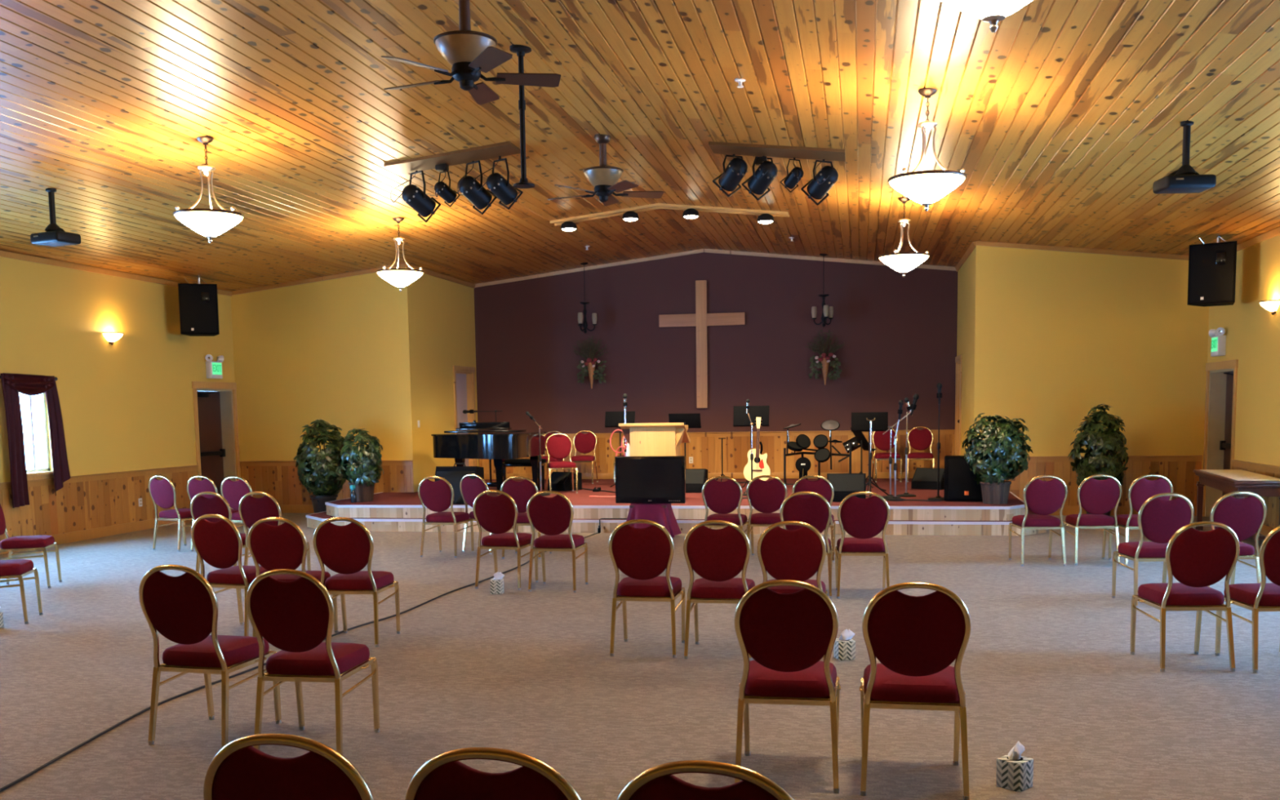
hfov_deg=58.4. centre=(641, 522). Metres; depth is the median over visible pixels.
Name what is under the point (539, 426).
microphone stand
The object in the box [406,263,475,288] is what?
trim
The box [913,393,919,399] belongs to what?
grille
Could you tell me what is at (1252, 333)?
wall
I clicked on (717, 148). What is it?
board
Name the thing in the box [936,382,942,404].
microphone
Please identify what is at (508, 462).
piano bench
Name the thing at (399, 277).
pendant lamp
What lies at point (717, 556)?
banquet chair
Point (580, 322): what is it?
chandelier
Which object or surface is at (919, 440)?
banquet chair
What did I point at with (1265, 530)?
baseboard
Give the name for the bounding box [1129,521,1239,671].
banquet chair
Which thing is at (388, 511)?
stage
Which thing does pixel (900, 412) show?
microphone
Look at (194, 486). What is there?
banquet chair
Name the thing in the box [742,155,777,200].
spotlight
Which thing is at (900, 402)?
grille
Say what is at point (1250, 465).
trim
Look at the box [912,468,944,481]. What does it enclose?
grille
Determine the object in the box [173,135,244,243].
pendant lamp
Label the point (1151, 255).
trim
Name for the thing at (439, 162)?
board
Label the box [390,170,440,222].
spotlight
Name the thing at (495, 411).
microphone stand
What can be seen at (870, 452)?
microphone stand
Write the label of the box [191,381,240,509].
door
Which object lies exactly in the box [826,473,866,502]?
floor monitor
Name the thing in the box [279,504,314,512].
baseboard
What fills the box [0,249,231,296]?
trim
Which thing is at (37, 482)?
trim
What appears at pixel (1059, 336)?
wall
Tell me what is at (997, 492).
basket
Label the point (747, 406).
microphone
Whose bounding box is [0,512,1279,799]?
floor
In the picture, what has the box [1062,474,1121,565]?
banquet chair
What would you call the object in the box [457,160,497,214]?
spotlight
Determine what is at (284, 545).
banquet chair
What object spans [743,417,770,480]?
acoustic guitar
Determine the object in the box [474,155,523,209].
spotlight
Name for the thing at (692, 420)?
music stand
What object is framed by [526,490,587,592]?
banquet chair
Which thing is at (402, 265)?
trim
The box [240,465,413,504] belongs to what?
wainscoting
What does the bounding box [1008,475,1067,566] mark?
banquet chair
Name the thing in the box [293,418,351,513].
potted shrub
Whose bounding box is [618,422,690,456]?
lectern
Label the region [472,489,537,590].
banquet chair
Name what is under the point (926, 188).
pendant lamp
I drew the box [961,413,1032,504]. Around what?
potted shrub
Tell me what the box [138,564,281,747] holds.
banquet chair
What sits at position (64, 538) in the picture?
baseboard
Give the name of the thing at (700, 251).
trim
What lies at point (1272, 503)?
wainscoting
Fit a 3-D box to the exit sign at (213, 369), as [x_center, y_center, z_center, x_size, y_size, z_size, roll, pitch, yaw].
[-6.830,-2.491,18.358,0.134,0.374,0.456,0,6,11]
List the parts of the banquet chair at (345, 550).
backrest, leg, frame, seat, seat frame, leg, leg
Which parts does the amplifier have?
handle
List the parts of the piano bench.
leg, seat, leg, leg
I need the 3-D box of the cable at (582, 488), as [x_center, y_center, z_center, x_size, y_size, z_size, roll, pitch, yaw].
[-0.505,-0.493,18.129,1.686,0.018,0.634,3,7,36]
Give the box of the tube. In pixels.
[626,443,630,456]
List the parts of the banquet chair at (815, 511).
backrest, frame, seat, leg, leg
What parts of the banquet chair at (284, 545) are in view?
backrest, frame, seat, leg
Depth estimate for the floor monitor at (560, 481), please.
18.46 m
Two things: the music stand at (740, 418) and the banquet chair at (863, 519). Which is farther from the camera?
the music stand at (740, 418)
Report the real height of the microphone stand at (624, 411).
1.300 m
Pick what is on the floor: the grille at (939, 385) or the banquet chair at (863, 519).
the banquet chair at (863, 519)
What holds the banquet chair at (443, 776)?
on the floor
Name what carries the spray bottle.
on the stage
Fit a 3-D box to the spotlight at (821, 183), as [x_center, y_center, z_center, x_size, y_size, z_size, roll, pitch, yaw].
[1.891,-3.528,11.901,0.334,0.455,0.408,-5,7,-35]
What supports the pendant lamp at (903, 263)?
hanging from the ceiling
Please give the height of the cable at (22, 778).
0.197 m
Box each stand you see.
[477,409,502,487]
[535,422,550,496]
[604,411,635,486]
[624,411,626,456]
[668,413,701,467]
[715,437,728,481]
[733,405,768,488]
[742,413,753,496]
[850,427,876,488]
[851,412,888,491]
[866,420,888,497]
[882,411,911,498]
[884,419,905,501]
[896,412,915,497]
[928,404,943,500]
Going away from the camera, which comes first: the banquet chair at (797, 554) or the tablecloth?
the banquet chair at (797, 554)
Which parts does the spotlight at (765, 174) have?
gel frame, cord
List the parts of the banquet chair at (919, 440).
leg, backrest, seat, seat frame, frame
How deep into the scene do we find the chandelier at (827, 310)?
19.85 m
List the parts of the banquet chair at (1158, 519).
leg, leg, seat frame, seat, frame, leg, backrest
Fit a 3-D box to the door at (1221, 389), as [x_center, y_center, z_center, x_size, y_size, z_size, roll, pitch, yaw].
[8.024,-1.101,15.629,0.310,2.170,1.350,0,6,11]
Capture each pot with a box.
[310,493,337,513]
[347,482,375,502]
[1086,510,1111,516]
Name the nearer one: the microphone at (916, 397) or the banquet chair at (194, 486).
the banquet chair at (194, 486)
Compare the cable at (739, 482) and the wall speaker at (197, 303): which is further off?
the cable at (739, 482)
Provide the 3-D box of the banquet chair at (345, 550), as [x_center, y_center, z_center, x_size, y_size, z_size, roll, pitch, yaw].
[-2.058,0.400,8.288,0.460,0.928,0.557,0,6,7]
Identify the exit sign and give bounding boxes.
[204,354,223,378]
[1208,327,1226,356]
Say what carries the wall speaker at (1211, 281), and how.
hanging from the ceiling
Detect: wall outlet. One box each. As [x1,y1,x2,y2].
[137,497,142,506]
[688,457,693,463]
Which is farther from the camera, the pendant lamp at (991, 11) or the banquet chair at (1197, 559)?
the banquet chair at (1197, 559)
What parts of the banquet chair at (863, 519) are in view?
leg, leg, seat frame, seat, frame, backrest, leg, leg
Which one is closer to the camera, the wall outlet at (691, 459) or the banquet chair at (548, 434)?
the banquet chair at (548, 434)
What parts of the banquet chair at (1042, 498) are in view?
leg, leg, seat frame, seat, frame, backrest, leg, leg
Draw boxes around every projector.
[30,187,80,246]
[1152,120,1216,193]
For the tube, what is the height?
0.420 m
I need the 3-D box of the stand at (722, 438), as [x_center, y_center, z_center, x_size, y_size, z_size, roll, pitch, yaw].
[1.385,-1.054,19.643,0.324,0.776,0.288,0,6,11]
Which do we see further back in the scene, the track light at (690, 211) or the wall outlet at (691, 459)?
the wall outlet at (691, 459)
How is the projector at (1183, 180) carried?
hanging from the ceiling
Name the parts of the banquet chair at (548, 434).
seat, backrest, frame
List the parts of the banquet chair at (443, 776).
backrest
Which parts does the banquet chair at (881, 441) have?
leg, leg, backrest, frame, seat, seat frame, leg, leg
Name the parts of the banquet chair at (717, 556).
leg, leg, seat frame, frame, backrest, seat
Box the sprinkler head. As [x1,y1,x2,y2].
[734,77,746,88]
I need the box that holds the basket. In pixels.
[979,480,1011,504]
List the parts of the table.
leg, moulding, leg, leg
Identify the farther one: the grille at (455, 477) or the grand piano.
the grand piano
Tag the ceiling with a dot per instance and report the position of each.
(1062, 121)
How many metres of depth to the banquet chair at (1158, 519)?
9.12 m
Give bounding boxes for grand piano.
[431,420,546,495]
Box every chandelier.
[577,262,596,333]
[811,253,833,327]
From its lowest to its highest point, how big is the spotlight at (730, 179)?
0.428 m
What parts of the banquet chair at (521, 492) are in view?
backrest, frame, seat, seat frame, leg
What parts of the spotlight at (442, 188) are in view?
cord, gel frame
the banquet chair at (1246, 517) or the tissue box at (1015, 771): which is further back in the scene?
the banquet chair at (1246, 517)
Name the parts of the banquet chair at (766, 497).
leg, leg, seat, seat frame, backrest, frame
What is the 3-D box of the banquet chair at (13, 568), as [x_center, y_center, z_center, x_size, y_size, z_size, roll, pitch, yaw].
[-5.246,0.346,9.295,0.557,0.928,0.460,-2,6,-13]
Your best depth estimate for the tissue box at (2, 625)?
9.03 m
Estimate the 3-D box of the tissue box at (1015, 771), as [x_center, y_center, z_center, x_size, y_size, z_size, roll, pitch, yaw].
[1.618,1.045,4.949,0.126,0.196,0.112,-6,8,-41]
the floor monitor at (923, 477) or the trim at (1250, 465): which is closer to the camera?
the trim at (1250, 465)
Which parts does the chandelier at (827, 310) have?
lamp shade, arm, lamp shade, lamp shade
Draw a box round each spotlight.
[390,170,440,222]
[434,170,460,206]
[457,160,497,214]
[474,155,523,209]
[712,154,747,196]
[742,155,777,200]
[780,157,804,192]
[800,159,838,205]
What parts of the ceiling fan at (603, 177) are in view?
blade, blade, lamp shade, blade, blade, blade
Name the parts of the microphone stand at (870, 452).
tripod leg, tripod leg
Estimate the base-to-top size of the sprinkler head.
0.061 m
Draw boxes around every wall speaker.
[177,276,219,336]
[1186,235,1237,306]
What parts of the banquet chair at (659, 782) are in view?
backrest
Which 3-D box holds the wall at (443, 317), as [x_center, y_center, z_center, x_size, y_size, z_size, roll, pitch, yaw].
[-3.474,-2.349,20.285,0.180,4.064,3.260,0,6,11]
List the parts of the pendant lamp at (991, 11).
lamp shade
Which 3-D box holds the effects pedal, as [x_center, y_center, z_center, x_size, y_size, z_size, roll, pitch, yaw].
[-0.707,-0.519,18.199,0.100,0.060,0.140,0,6,11]
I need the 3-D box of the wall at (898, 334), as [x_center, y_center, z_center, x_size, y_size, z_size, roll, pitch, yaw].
[1.212,-2.723,20.920,8.780,4.548,0.180,0,6,11]
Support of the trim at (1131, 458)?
attached to the wall at (1059, 336)
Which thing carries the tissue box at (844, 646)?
on the floor
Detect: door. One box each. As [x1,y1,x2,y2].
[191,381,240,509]
[453,365,476,466]
[954,354,962,455]
[1202,359,1238,516]
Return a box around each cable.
[0,518,626,791]
[582,488,615,493]
[589,429,626,497]
[738,481,794,484]
[866,495,944,501]
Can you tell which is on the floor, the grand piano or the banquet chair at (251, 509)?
the banquet chair at (251, 509)
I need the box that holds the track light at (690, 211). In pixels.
[550,203,789,231]
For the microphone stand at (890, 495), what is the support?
on the stage
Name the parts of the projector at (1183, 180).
ceiling plate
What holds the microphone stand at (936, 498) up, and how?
on the stage
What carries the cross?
attached to the wall at (898, 334)
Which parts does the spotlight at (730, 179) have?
gel frame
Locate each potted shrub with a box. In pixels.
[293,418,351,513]
[335,427,383,502]
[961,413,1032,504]
[1067,404,1128,516]
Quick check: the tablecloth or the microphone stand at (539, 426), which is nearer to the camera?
the tablecloth
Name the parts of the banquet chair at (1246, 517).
leg, backrest, frame, seat, seat frame, leg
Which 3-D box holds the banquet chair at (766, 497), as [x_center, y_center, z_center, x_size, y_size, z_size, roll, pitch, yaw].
[1.386,-0.063,12.444,0.460,0.928,0.557,0,6,12]
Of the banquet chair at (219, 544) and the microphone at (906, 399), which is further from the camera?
the microphone at (906, 399)
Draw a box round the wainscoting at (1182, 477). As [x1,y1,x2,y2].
[1004,461,1201,506]
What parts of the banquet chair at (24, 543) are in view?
backrest, frame, leg, seat, seat frame, leg, leg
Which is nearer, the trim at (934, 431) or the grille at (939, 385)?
the grille at (939, 385)
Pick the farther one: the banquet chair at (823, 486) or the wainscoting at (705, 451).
the wainscoting at (705, 451)
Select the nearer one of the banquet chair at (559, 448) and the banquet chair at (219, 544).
the banquet chair at (219, 544)
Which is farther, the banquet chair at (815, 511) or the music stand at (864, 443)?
the music stand at (864, 443)
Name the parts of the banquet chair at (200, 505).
leg, backrest, frame, seat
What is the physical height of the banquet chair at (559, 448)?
0.928 m
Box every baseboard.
[0,518,192,554]
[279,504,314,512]
[484,471,915,479]
[1048,506,1196,515]
[1259,524,1275,537]
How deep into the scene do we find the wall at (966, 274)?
18.14 m
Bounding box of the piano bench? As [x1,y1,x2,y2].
[502,458,546,490]
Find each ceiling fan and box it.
[381,0,560,104]
[547,133,663,206]
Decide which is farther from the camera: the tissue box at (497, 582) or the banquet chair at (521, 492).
the banquet chair at (521, 492)
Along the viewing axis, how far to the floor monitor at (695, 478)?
17.62 m
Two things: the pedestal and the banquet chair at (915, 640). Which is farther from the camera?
the pedestal
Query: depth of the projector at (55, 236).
11.44 m
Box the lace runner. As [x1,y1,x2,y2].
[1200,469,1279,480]
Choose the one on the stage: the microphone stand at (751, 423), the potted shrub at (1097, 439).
the microphone stand at (751, 423)
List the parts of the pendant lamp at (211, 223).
arm, chain, lamp shade, arm, arm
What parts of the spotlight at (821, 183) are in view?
gel frame, cord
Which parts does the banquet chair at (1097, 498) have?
leg, seat frame, seat, frame, backrest, leg, leg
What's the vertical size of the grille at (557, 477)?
0.182 m
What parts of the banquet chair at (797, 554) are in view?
backrest, frame, seat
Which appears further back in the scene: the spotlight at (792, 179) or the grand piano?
the grand piano
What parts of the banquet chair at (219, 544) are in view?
backrest, frame, seat frame, seat, leg, leg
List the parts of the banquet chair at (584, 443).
seat, seat frame, backrest, frame, leg, leg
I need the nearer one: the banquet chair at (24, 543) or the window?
the banquet chair at (24, 543)
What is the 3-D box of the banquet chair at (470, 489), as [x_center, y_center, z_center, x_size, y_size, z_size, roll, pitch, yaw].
[-1.794,-0.119,13.472,0.460,0.928,0.557,3,7,35]
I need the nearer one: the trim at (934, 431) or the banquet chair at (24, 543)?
the banquet chair at (24, 543)
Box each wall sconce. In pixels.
[102,332,124,345]
[1258,299,1279,315]
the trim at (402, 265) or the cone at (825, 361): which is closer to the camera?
the trim at (402, 265)
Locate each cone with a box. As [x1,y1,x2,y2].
[573,336,607,388]
[804,328,844,385]
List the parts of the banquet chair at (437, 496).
leg, backrest, frame, leg, seat, seat frame, leg, leg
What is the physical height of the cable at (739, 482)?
0.018 m
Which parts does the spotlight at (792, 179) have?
gel frame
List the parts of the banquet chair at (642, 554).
leg, leg, backrest, frame, seat, seat frame, leg, leg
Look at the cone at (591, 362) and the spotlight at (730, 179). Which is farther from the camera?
the cone at (591, 362)
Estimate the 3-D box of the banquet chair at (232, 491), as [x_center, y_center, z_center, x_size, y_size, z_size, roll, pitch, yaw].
[-4.689,-0.104,13.745,0.460,0.928,0.557,1,6,19]
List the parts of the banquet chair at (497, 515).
leg, backrest, leg, frame, seat frame, seat, leg, leg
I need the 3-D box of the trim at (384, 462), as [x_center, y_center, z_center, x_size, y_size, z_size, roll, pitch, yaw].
[-5.215,-0.970,18.886,3.060,0.085,0.045,0,6,11]
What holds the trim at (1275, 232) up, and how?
attached to the wall at (1252, 333)
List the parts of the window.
sill, casing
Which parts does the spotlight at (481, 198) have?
cord, gel frame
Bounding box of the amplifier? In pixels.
[434,462,484,504]
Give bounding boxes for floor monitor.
[547,471,582,491]
[685,468,707,492]
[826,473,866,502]
[911,467,944,489]
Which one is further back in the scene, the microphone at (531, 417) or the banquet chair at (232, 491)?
the microphone at (531, 417)
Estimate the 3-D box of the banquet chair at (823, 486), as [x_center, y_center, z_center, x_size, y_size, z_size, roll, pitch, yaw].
[1.857,-0.058,12.331,0.460,0.928,0.557,0,6,11]
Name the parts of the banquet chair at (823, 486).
backrest, frame, leg, leg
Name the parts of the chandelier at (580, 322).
lamp shade, hanging rod, lamp shade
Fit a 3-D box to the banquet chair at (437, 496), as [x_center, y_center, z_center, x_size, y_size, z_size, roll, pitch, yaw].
[-2.248,-0.082,13.167,0.460,0.928,0.557,1,6,16]
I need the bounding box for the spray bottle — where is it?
[350,484,356,502]
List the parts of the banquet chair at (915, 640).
leg, leg, seat frame, seat, backrest, frame, leg, leg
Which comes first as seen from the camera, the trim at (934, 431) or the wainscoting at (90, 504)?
the wainscoting at (90, 504)
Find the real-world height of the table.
0.770 m
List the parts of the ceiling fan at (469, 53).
blade, blade, lamp shade, blade, blade, blade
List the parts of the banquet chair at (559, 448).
leg, leg, frame, backrest, seat frame, seat, leg, leg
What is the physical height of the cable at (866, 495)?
0.018 m
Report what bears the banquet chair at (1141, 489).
on the floor
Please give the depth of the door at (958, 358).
19.89 m
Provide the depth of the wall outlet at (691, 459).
21.02 m
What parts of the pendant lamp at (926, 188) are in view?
arm, arm, lamp shade, chain, arm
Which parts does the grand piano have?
leg, lid, leg, leg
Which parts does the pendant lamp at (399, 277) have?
arm, arm, lamp shade, arm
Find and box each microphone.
[462,409,477,413]
[525,411,535,422]
[622,393,627,411]
[745,399,749,413]
[897,400,903,419]
[904,397,911,412]
[910,393,919,415]
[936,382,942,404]
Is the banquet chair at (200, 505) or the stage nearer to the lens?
the banquet chair at (200, 505)
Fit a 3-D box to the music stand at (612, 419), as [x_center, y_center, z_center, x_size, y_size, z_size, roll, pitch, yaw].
[-0.350,-1.188,18.829,0.503,1.257,0.441,0,6,11]
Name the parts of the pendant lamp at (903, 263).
arm, arm, chain, lamp shade, arm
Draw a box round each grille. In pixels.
[435,471,475,502]
[547,471,569,484]
[685,469,704,484]
[828,474,864,491]
[898,400,903,405]
[904,397,909,402]
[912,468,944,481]
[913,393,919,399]
[936,382,942,388]
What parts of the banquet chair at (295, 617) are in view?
leg, backrest, frame, leg, seat, seat frame, leg, leg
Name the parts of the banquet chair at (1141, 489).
leg, seat, seat frame, leg, frame, backrest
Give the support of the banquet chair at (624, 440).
on the stage
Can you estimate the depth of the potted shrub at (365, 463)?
16.68 m
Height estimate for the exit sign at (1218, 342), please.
0.374 m
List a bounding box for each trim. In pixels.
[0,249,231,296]
[0,465,199,489]
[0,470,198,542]
[231,263,406,295]
[239,460,413,466]
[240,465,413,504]
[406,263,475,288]
[475,248,956,287]
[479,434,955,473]
[544,429,955,438]
[955,241,976,271]
[976,240,1188,260]
[1017,455,1202,462]
[1231,459,1279,474]
[1236,226,1279,251]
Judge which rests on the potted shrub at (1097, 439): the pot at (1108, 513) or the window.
the pot at (1108, 513)
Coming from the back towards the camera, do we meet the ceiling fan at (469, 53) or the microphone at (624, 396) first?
the microphone at (624, 396)
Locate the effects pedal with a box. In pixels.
[592,487,600,491]
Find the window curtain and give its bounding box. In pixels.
[0,373,70,507]
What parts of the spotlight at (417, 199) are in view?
cord, gel frame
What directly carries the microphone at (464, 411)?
attached to the microphone stand at (495, 411)
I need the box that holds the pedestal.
[629,505,666,507]
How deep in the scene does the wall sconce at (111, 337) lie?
15.81 m
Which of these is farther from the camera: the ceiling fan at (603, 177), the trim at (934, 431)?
the trim at (934, 431)
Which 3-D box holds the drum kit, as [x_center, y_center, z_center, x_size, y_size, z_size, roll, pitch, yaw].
[3.023,-1.171,19.185,1.304,1.059,0.978,0,6,11]
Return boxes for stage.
[306,478,1046,535]
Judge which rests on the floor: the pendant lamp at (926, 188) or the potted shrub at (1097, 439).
the potted shrub at (1097, 439)
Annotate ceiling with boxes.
[0,0,1279,291]
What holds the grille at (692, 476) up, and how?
attached to the floor monitor at (695, 478)
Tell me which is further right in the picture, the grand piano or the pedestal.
the pedestal
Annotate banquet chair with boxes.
[0,503,62,588]
[0,559,42,623]
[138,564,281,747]
[148,475,192,551]
[186,475,245,551]
[190,491,250,573]
[191,514,268,635]
[203,733,373,799]
[220,475,253,530]
[238,491,311,570]
[245,568,379,755]
[247,517,337,636]
[313,517,399,647]
[404,746,581,799]
[417,475,474,557]
[459,474,518,554]
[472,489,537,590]
[500,475,551,559]
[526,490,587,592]
[542,431,565,471]
[545,433,577,493]
[568,430,598,484]
[608,519,685,657]
[613,437,625,483]
[616,760,793,799]
[683,520,755,661]
[702,475,748,534]
[733,579,840,793]
[746,475,787,555]
[756,520,828,661]
[779,491,833,598]
[791,475,835,562]
[835,491,889,599]
[859,582,970,799]
[871,426,902,482]
[906,426,934,482]
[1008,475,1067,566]
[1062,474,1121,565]
[1108,474,1173,565]
[1111,493,1194,607]
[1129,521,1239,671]
[1208,491,1266,586]
[1214,525,1279,673]
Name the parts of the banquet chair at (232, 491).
backrest, seat, frame, seat frame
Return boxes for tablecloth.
[626,503,681,537]
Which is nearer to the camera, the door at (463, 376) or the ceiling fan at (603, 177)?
the ceiling fan at (603, 177)
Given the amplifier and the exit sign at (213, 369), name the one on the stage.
the amplifier
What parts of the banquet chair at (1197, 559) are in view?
leg, leg, seat frame, seat, leg, frame, backrest, leg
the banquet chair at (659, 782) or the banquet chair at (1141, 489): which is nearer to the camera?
the banquet chair at (659, 782)
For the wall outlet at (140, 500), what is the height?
0.118 m
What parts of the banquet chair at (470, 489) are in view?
leg, seat, backrest, frame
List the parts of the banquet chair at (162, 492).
leg, backrest, frame, seat frame, seat, leg, leg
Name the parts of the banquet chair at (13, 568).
seat, seat frame, leg, leg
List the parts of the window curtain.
long panel, short panel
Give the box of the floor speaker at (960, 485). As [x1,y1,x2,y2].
[943,455,991,501]
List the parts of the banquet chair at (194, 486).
leg, backrest, frame, seat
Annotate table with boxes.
[1193,469,1279,542]
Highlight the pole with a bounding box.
[509,44,534,188]
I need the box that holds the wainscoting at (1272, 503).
[1231,466,1279,528]
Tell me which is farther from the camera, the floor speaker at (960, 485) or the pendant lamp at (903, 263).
the floor speaker at (960, 485)
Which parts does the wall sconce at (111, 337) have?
lamp shade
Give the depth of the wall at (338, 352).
18.73 m
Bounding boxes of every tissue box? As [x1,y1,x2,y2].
[0,611,4,627]
[490,571,504,594]
[834,629,855,660]
[995,741,1033,791]
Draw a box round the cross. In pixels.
[658,280,745,408]
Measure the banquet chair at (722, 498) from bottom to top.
0.928 m
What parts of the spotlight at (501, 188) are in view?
cord, gel frame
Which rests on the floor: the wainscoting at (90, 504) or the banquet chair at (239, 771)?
the banquet chair at (239, 771)
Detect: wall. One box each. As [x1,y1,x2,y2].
[0,256,236,482]
[231,267,417,492]
[411,273,479,487]
[474,252,957,479]
[955,248,974,455]
[972,245,1208,469]
[1204,234,1279,500]
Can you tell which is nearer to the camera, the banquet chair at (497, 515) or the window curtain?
the banquet chair at (497, 515)
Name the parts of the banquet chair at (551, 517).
leg, leg, backrest, frame, seat, seat frame, leg, leg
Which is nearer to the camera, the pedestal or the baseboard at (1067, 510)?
the pedestal
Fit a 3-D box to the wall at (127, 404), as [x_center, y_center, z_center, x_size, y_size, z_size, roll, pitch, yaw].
[-8.908,-0.918,8.413,0.180,3.721,22.270,0,6,11]
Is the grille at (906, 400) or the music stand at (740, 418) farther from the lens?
the music stand at (740, 418)
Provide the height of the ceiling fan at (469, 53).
0.682 m
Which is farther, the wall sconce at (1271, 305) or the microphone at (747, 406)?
the microphone at (747, 406)
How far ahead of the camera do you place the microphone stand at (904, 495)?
16.27 m
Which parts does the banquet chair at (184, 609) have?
leg, backrest, frame, leg, seat, seat frame, leg, leg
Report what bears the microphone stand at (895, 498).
on the stage
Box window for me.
[26,392,53,479]
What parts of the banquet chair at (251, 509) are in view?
leg, backrest, frame, leg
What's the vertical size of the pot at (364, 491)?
0.285 m
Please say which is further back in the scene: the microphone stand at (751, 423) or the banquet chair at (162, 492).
the microphone stand at (751, 423)
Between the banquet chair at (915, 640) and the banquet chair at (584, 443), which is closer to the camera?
the banquet chair at (915, 640)
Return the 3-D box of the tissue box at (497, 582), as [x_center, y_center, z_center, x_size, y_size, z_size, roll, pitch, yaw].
[-1.302,0.546,10.400,0.126,0.196,0.112,-1,6,-3]
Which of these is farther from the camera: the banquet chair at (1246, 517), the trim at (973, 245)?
the trim at (973, 245)
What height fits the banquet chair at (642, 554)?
0.928 m
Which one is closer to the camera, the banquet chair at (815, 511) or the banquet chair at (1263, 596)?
the banquet chair at (1263, 596)
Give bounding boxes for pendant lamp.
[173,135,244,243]
[376,217,423,291]
[878,196,929,277]
[888,86,966,211]
[940,0,1032,32]
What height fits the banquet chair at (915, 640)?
0.928 m
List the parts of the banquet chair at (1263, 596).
leg, seat, seat frame, leg, frame, backrest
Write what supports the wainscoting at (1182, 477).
attached to the wall at (1059, 336)
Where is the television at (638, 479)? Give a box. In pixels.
[614,455,685,503]
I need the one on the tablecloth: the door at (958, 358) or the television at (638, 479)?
the television at (638, 479)
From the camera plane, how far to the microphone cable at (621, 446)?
17.08 m
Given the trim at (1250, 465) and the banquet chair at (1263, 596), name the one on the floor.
the banquet chair at (1263, 596)
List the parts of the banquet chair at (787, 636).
leg, leg, backrest, frame, seat, seat frame, leg, leg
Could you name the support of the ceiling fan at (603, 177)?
hanging from the ceiling
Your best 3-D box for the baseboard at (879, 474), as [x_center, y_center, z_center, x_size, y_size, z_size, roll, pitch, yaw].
[1.220,-0.849,21.005,8.760,0.110,0.026,0,6,11]
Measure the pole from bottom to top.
1.070 m
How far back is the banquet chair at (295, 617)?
5.45 m
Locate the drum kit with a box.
[782,419,860,484]
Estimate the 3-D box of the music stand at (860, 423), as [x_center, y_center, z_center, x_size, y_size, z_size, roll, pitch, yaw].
[3.424,-1.049,17.195,0.540,1.195,0.441,0,6,11]
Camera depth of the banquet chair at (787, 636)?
4.88 m
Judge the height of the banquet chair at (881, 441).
0.928 m
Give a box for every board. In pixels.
[383,141,520,174]
[708,141,845,165]
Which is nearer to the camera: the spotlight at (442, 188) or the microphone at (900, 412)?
the spotlight at (442, 188)
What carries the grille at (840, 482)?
attached to the floor monitor at (843, 485)
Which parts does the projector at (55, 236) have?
ceiling plate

